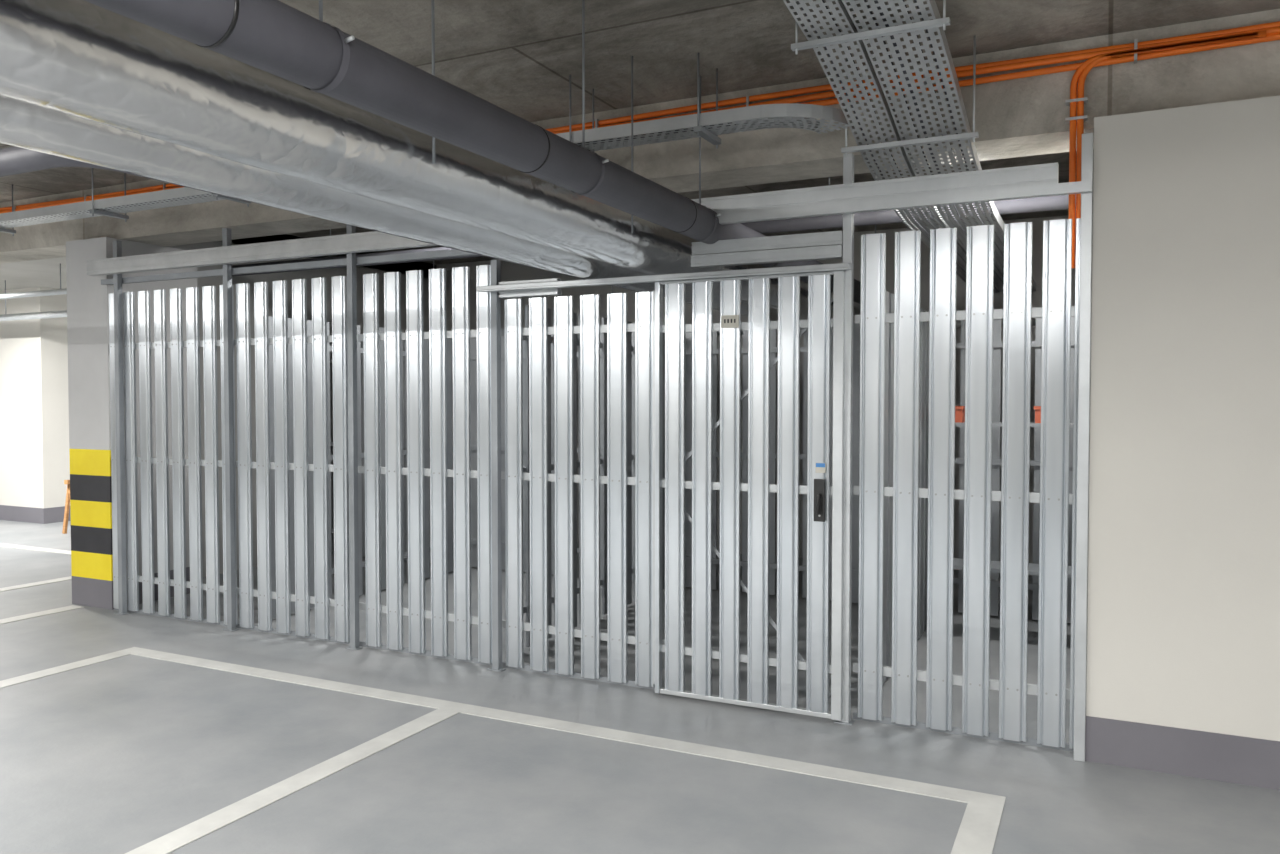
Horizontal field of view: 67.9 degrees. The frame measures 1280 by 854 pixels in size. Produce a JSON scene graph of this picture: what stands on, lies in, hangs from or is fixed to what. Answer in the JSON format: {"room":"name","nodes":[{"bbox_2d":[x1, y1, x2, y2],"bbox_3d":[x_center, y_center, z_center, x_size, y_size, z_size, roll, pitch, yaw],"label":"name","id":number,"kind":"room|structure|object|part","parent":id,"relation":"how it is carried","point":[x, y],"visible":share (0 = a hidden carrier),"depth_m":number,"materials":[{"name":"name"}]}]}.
{"room":"underground parking garage","nodes":[
{"label":"underground parking garage","id":0,"kind":"room"},
{"bbox_2d":[0,287,69,507],"bbox_3d":[-11.970,-0.439,14.543,9.700,2.850,0.400,1,2,26],"label":"wall","id":1,"kind":"structure","parent":0,"point":[34,399],"depth_m":12.41,"materials":[{"name":"white paint"}]},
{"bbox_2d":[0,505,70,523],"bbox_3d":[-11.967,1.086,14.580,9.710,0.200,0.410,1,2,26],"label":"baseboard","id":2,"kind":"structure","parent":1,"relation":"attached to","point":[8,513],"depth_m":12.43,"materials":[{"name":"grey paint"}]},
{"bbox_2d":[0,234,436,289],"bbox_3d":[-8.933,-2.073,15.013,14.700,0.390,8.800,1,2,26],"label":"ceiling","id":3,"kind":"structure","parent":0,"point":[45,273],"depth_m":10.82,"materials":[{"name":"grey concrete"}]},
{"bbox_2d":[0,264,66,320],"bbox_3d":[-9.721,-1.591,13.530,14.200,0.490,3.078,1,2,26],"label":"pipe","id":4,"kind":"object","parent":3,"relation":"attached to","point":[50,314],"visible":0.18,"depth_m":11.02,"materials":[{"name":"metal"}]},
{"bbox_2d":[165,234,436,576],"bbox_3d":[-3.377,-0.302,9.923,0.200,3.240,3.740,1,2,26],"label":"wall","id":5,"kind":"structure","parent":0,"point":[216,281],"depth_m":9.08,"materials":[{"name":"grey concrete"}]},
{"bbox_2d":[0,520,1279,853],"bbox_3d":[-7.189,1.558,4.125,27.500,0.150,27.000,1,2,26],"label":"floor","id":6,"kind":"structure","parent":0,"point":[119,755],"depth_m":4.22,"materials":[{"name":"concrete"}]},
{"bbox_2d":[0,543,82,623],"bbox_3d":[-6.708,1.398,7.054,6.386,0.004,9.608,0,2,1],"label":"parking lines","id":7,"kind":"object","parent":6,"relation":"on","point":[72,607],"visible":0.33,"depth_m":8.13,"materials":[{"name":"paint"}]},
{"bbox_2d":[62,480,69,533],"bbox_3d":[-6.743,0.953,11.408,0.279,0.654,0.300,1,2,26],"label":"trestle","id":8,"kind":"object","parent":6,"relation":"on","point":[67,503],"visible":0.29,"depth_m":11.34,"materials":[{"name":"brown wood"}]},
{"bbox_2d":[66,237,197,609],"bbox_3d":[-4.069,-0.033,7.675,0.480,2.830,0.800,1,2,26],"label":"concrete column","id":9,"kind":"structure","parent":6,"relation":"on","point":[87,299],"depth_m":7.35,"materials":[{"name":"grey paint"}]},
{"bbox_2d":[269,316,453,618],"bbox_3d":[-2.177,0.266,7.870,0.045,2.180,2.400,1,2,26],"label":"wall","id":10,"kind":"structure","parent":6,"relation":"on","point":[360,350],"depth_m":7.64,"materials":[{"name":"concrete"}]},
{"bbox_2d":[0,647,1005,853],"bbox_3d":[-2.051,1.524,2.631,5.280,0.004,5.240,1,2,26],"label":"parking line marking","id":11,"kind":"object","parent":6,"relation":"on","point":[978,829],"visible":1,"depth_m":4.23,"materials":[{"name":"paint"}]},
{"bbox_2d":[504,305,664,646],"bbox_3d":[-0.291,0.292,6.946,0.045,2.180,2.400,1,2,26],"label":"wall","id":12,"kind":"structure","parent":6,"relation":"on","point":[630,570],"depth_m":6.66,"materials":[{"name":"concrete"}]},
{"bbox_2d":[86,133,1093,761],"bbox_3d":[-1.053,0.038,5.686,6.768,2.800,0.180,1,2,26],"label":"fence","id":13,"kind":"object","parent":6,"relation":"on","point":[848,198],"visible":0.98,"depth_m":5.40,"materials":[{"name":"silver metal"}]},
{"bbox_3d":[-3.422,0.193,6.922,1.330,2.380,0.054,1,2,26],"label":"panel","id":14,"kind":"part","parent":13,"relation":"part of","materials":[{"name":"metal"}]},
{"bbox_3d":[-2.322,0.208,6.383,1.120,2.380,0.054,1,2,26],"label":"panel","id":15,"kind":"part","parent":13,"relation":"part of","materials":[{"name":"metal"}]},
{"bbox_3d":[-1.321,0.223,5.893,1.110,2.380,0.054,1,2,26],"label":"panel","id":16,"kind":"part","parent":13,"relation":"part of","materials":[{"name":"metal"}]},
{"bbox_3d":[-0.329,0.341,5.410,1.100,2.170,0.054,1,2,26],"label":"panel","id":17,"kind":"part","parent":13,"relation":"part of","materials":[{"name":"metal"}]},
{"bbox_2d":[476,263,851,720],"bbox_3d":[0.042,0.314,5.120,2.180,2.242,0.114,1,2,26],"label":"gate","id":18,"kind":"object","parent":13,"relation":"attached to","point":[819,323],"visible":1,"depth_m":4.87,"materials":[{"name":"metal"}]},
{"bbox_3d":[0.461,-0.541,4.878,0.095,0.065,0.007,1,2,26],"label":"number plate","id":19,"kind":"part","parent":18,"relation":"part of","materials":[{"name":"plastic"}]},
{"bbox_3d":[0.543,0.336,4.887,1.015,2.210,0.046,1,2,26],"label":"frame","id":20,"kind":"part","parent":18,"relation":"part of","materials":[{"name":"metal"}]},
{"bbox_3d":[1.535,0.257,4.494,1.050,2.390,0.054,1,2,26],"label":"panel","id":21,"kind":"part","parent":13,"relation":"part of","materials":[{"name":"metal"}]},
{"bbox_2d":[330,316,1089,622],"bbox_3d":[-0.073,0.256,8.226,7.200,2.180,0.050,1,2,26],"label":"wall","id":22,"kind":"structure","parent":6,"relation":"on","point":[997,323],"depth_m":7.66,"materials":[{"name":"concrete"}]},
{"bbox_2d":[883,291,928,683],"bbox_3d":[1.685,0.320,5.979,0.045,2.180,2.400,1,2,26],"label":"wall","id":23,"kind":"structure","parent":6,"relation":"on","point":[924,326],"depth_m":5.44,"materials":[{"name":"concrete"}]},
{"bbox_2d":[954,406,1072,577],"bbox_3d":[2.409,0.473,6.241,0.880,1.900,0.330,1,2,26],"label":"storage shelf","id":24,"kind":"object","parent":6,"relation":"on","point":[1033,569],"visible":0.1,"depth_m":6.20,"materials":[{"name":"metal"}]},
{"bbox_2d":[0,0,1279,264],"bbox_3d":[-7.189,-1.855,4.027,27.500,0.200,27.000,1,2,26],"label":"ceiling","id":25,"kind":"structure","parent":0,"point":[519,57],"depth_m":4.34,"materials":[{"name":"concrete"}]},
{"bbox_2d":[0,53,848,235],"bbox_3d":[-8.394,-1.700,8.957,20.804,0.390,0.402,1,2,26],"label":"cable tray","id":26,"kind":"object","parent":25,"relation":"attached to","point":[707,125],"visible":0.57,"depth_m":4.71,"materials":[{"name":"metal"}]},
{"bbox_2d":[303,0,720,240],"bbox_3d":[-0.632,-1.306,3.002,0.301,0.840,4.124,1,2,26],"label":"hanger","id":27,"kind":"object","parent":25,"relation":"hanging from","point":[346,50],"visible":0.66,"depth_m":3.73,"materials":[{"name":"metal"}]},
{"bbox_2d":[0,0,859,321],"bbox_3d":[-2.817,-0.824,-0.659,0.305,0.305,22.180,1,2,26],"label":"duct","id":28,"kind":"object","parent":27,"relation":"hanging from","point":[83,59],"visible":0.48,"depth_m":2.73,"materials":[{"name":"metal"}]},
{"bbox_2d":[84,0,860,303],"bbox_3d":[-2.471,-0.877,-0.830,0.173,0.173,22.180,1,2,26],"label":"insulated pipe","id":29,"kind":"object","parent":27,"relation":"hanging from","point":[274,37],"visible":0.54,"depth_m":2.72,"materials":[{"name":"rubber"}]},
{"bbox_2d":[0,21,1279,268],"bbox_3d":[-5.356,-1.322,7.899,27.000,0.993,0.057,1,2,26],"label":"cable bundle","id":30,"kind":"object","parent":25,"relation":"hanging from","point":[1136,51],"visible":0.55,"depth_m":4.31,"materials":[{"name":"plastic"}]},
{"bbox_2d":[0,9,1279,263],"bbox_3d":[-5.209,-1.665,8.076,27.500,0.410,0.400,1,2,26],"label":"ceiling beam","id":31,"kind":"structure","parent":25,"relation":"attached to","point":[1020,117],"depth_m":4.84,"materials":[{"name":"grey concrete"}]},
{"bbox_2d":[232,177,1075,339],"bbox_3d":[-0.247,-1.316,7.759,7.100,1.090,1.480,1,2,26],"label":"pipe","id":32,"kind":"object","parent":25,"relation":"attached to","point":[1059,202],"visible":0.1,"depth_m":6.24,"materials":[{"name":"metal"}]},
{"bbox_2d":[783,0,1035,292],"bbox_3d":[-1.564,-1.274,-1.286,0.650,0.660,22.180,1,2,26],"label":"cable tray","id":33,"kind":"object","parent":25,"relation":"attached to","point":[864,37],"visible":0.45,"depth_m":4.17,"materials":[{"name":"metal"}]},
{"bbox_2d":[437,213,1092,575],"bbox_3d":[3.237,-0.273,8.877,13.000,3.240,0.200,1,2,26],"label":"wall","id":34,"kind":"structure","parent":0,"point":[510,271],"depth_m":9.55,"materials":[{"name":"grey concrete"}]},
{"bbox_2d":[0,146,719,310],"bbox_3d":[-5.092,-1.017,8.660,11.212,0.084,7.442,1,2,26],"label":"insulated pipe","id":35,"kind":"object","parent":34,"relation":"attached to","point":[14,160],"visible":0.25,"depth_m":2.99,"materials":[{"name":"metal"}]},
{"bbox_2d":[0,95,807,320],"bbox_3d":[-3.109,-0.784,-0.515,0.265,0.266,22.180,1,2,26],"label":"pipe","id":36,"kind":"object","parent":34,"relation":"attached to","point":[24,125],"visible":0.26,"depth_m":3.12,"materials":[{"name":"metal"}]},
{"bbox_2d":[1086,96,1279,740],"bbox_3d":[5.505,-0.059,5.054,5.560,2.630,4.680,1,2,26],"label":"wall","id":37,"kind":"structure","parent":0,"point":[1183,616],"depth_m":4.01,"materials":[{"name":"white paint"}]},
{"bbox_2d":[1085,716,1279,789],"bbox_3d":[5.502,1.356,5.091,5.563,0.200,4.688,1,2,26],"label":"baseboard","id":38,"kind":"structure","parent":37,"relation":"attached to","point":[1248,761],"depth_m":4.04,"materials":[{"name":"grey paint"}]}
]}

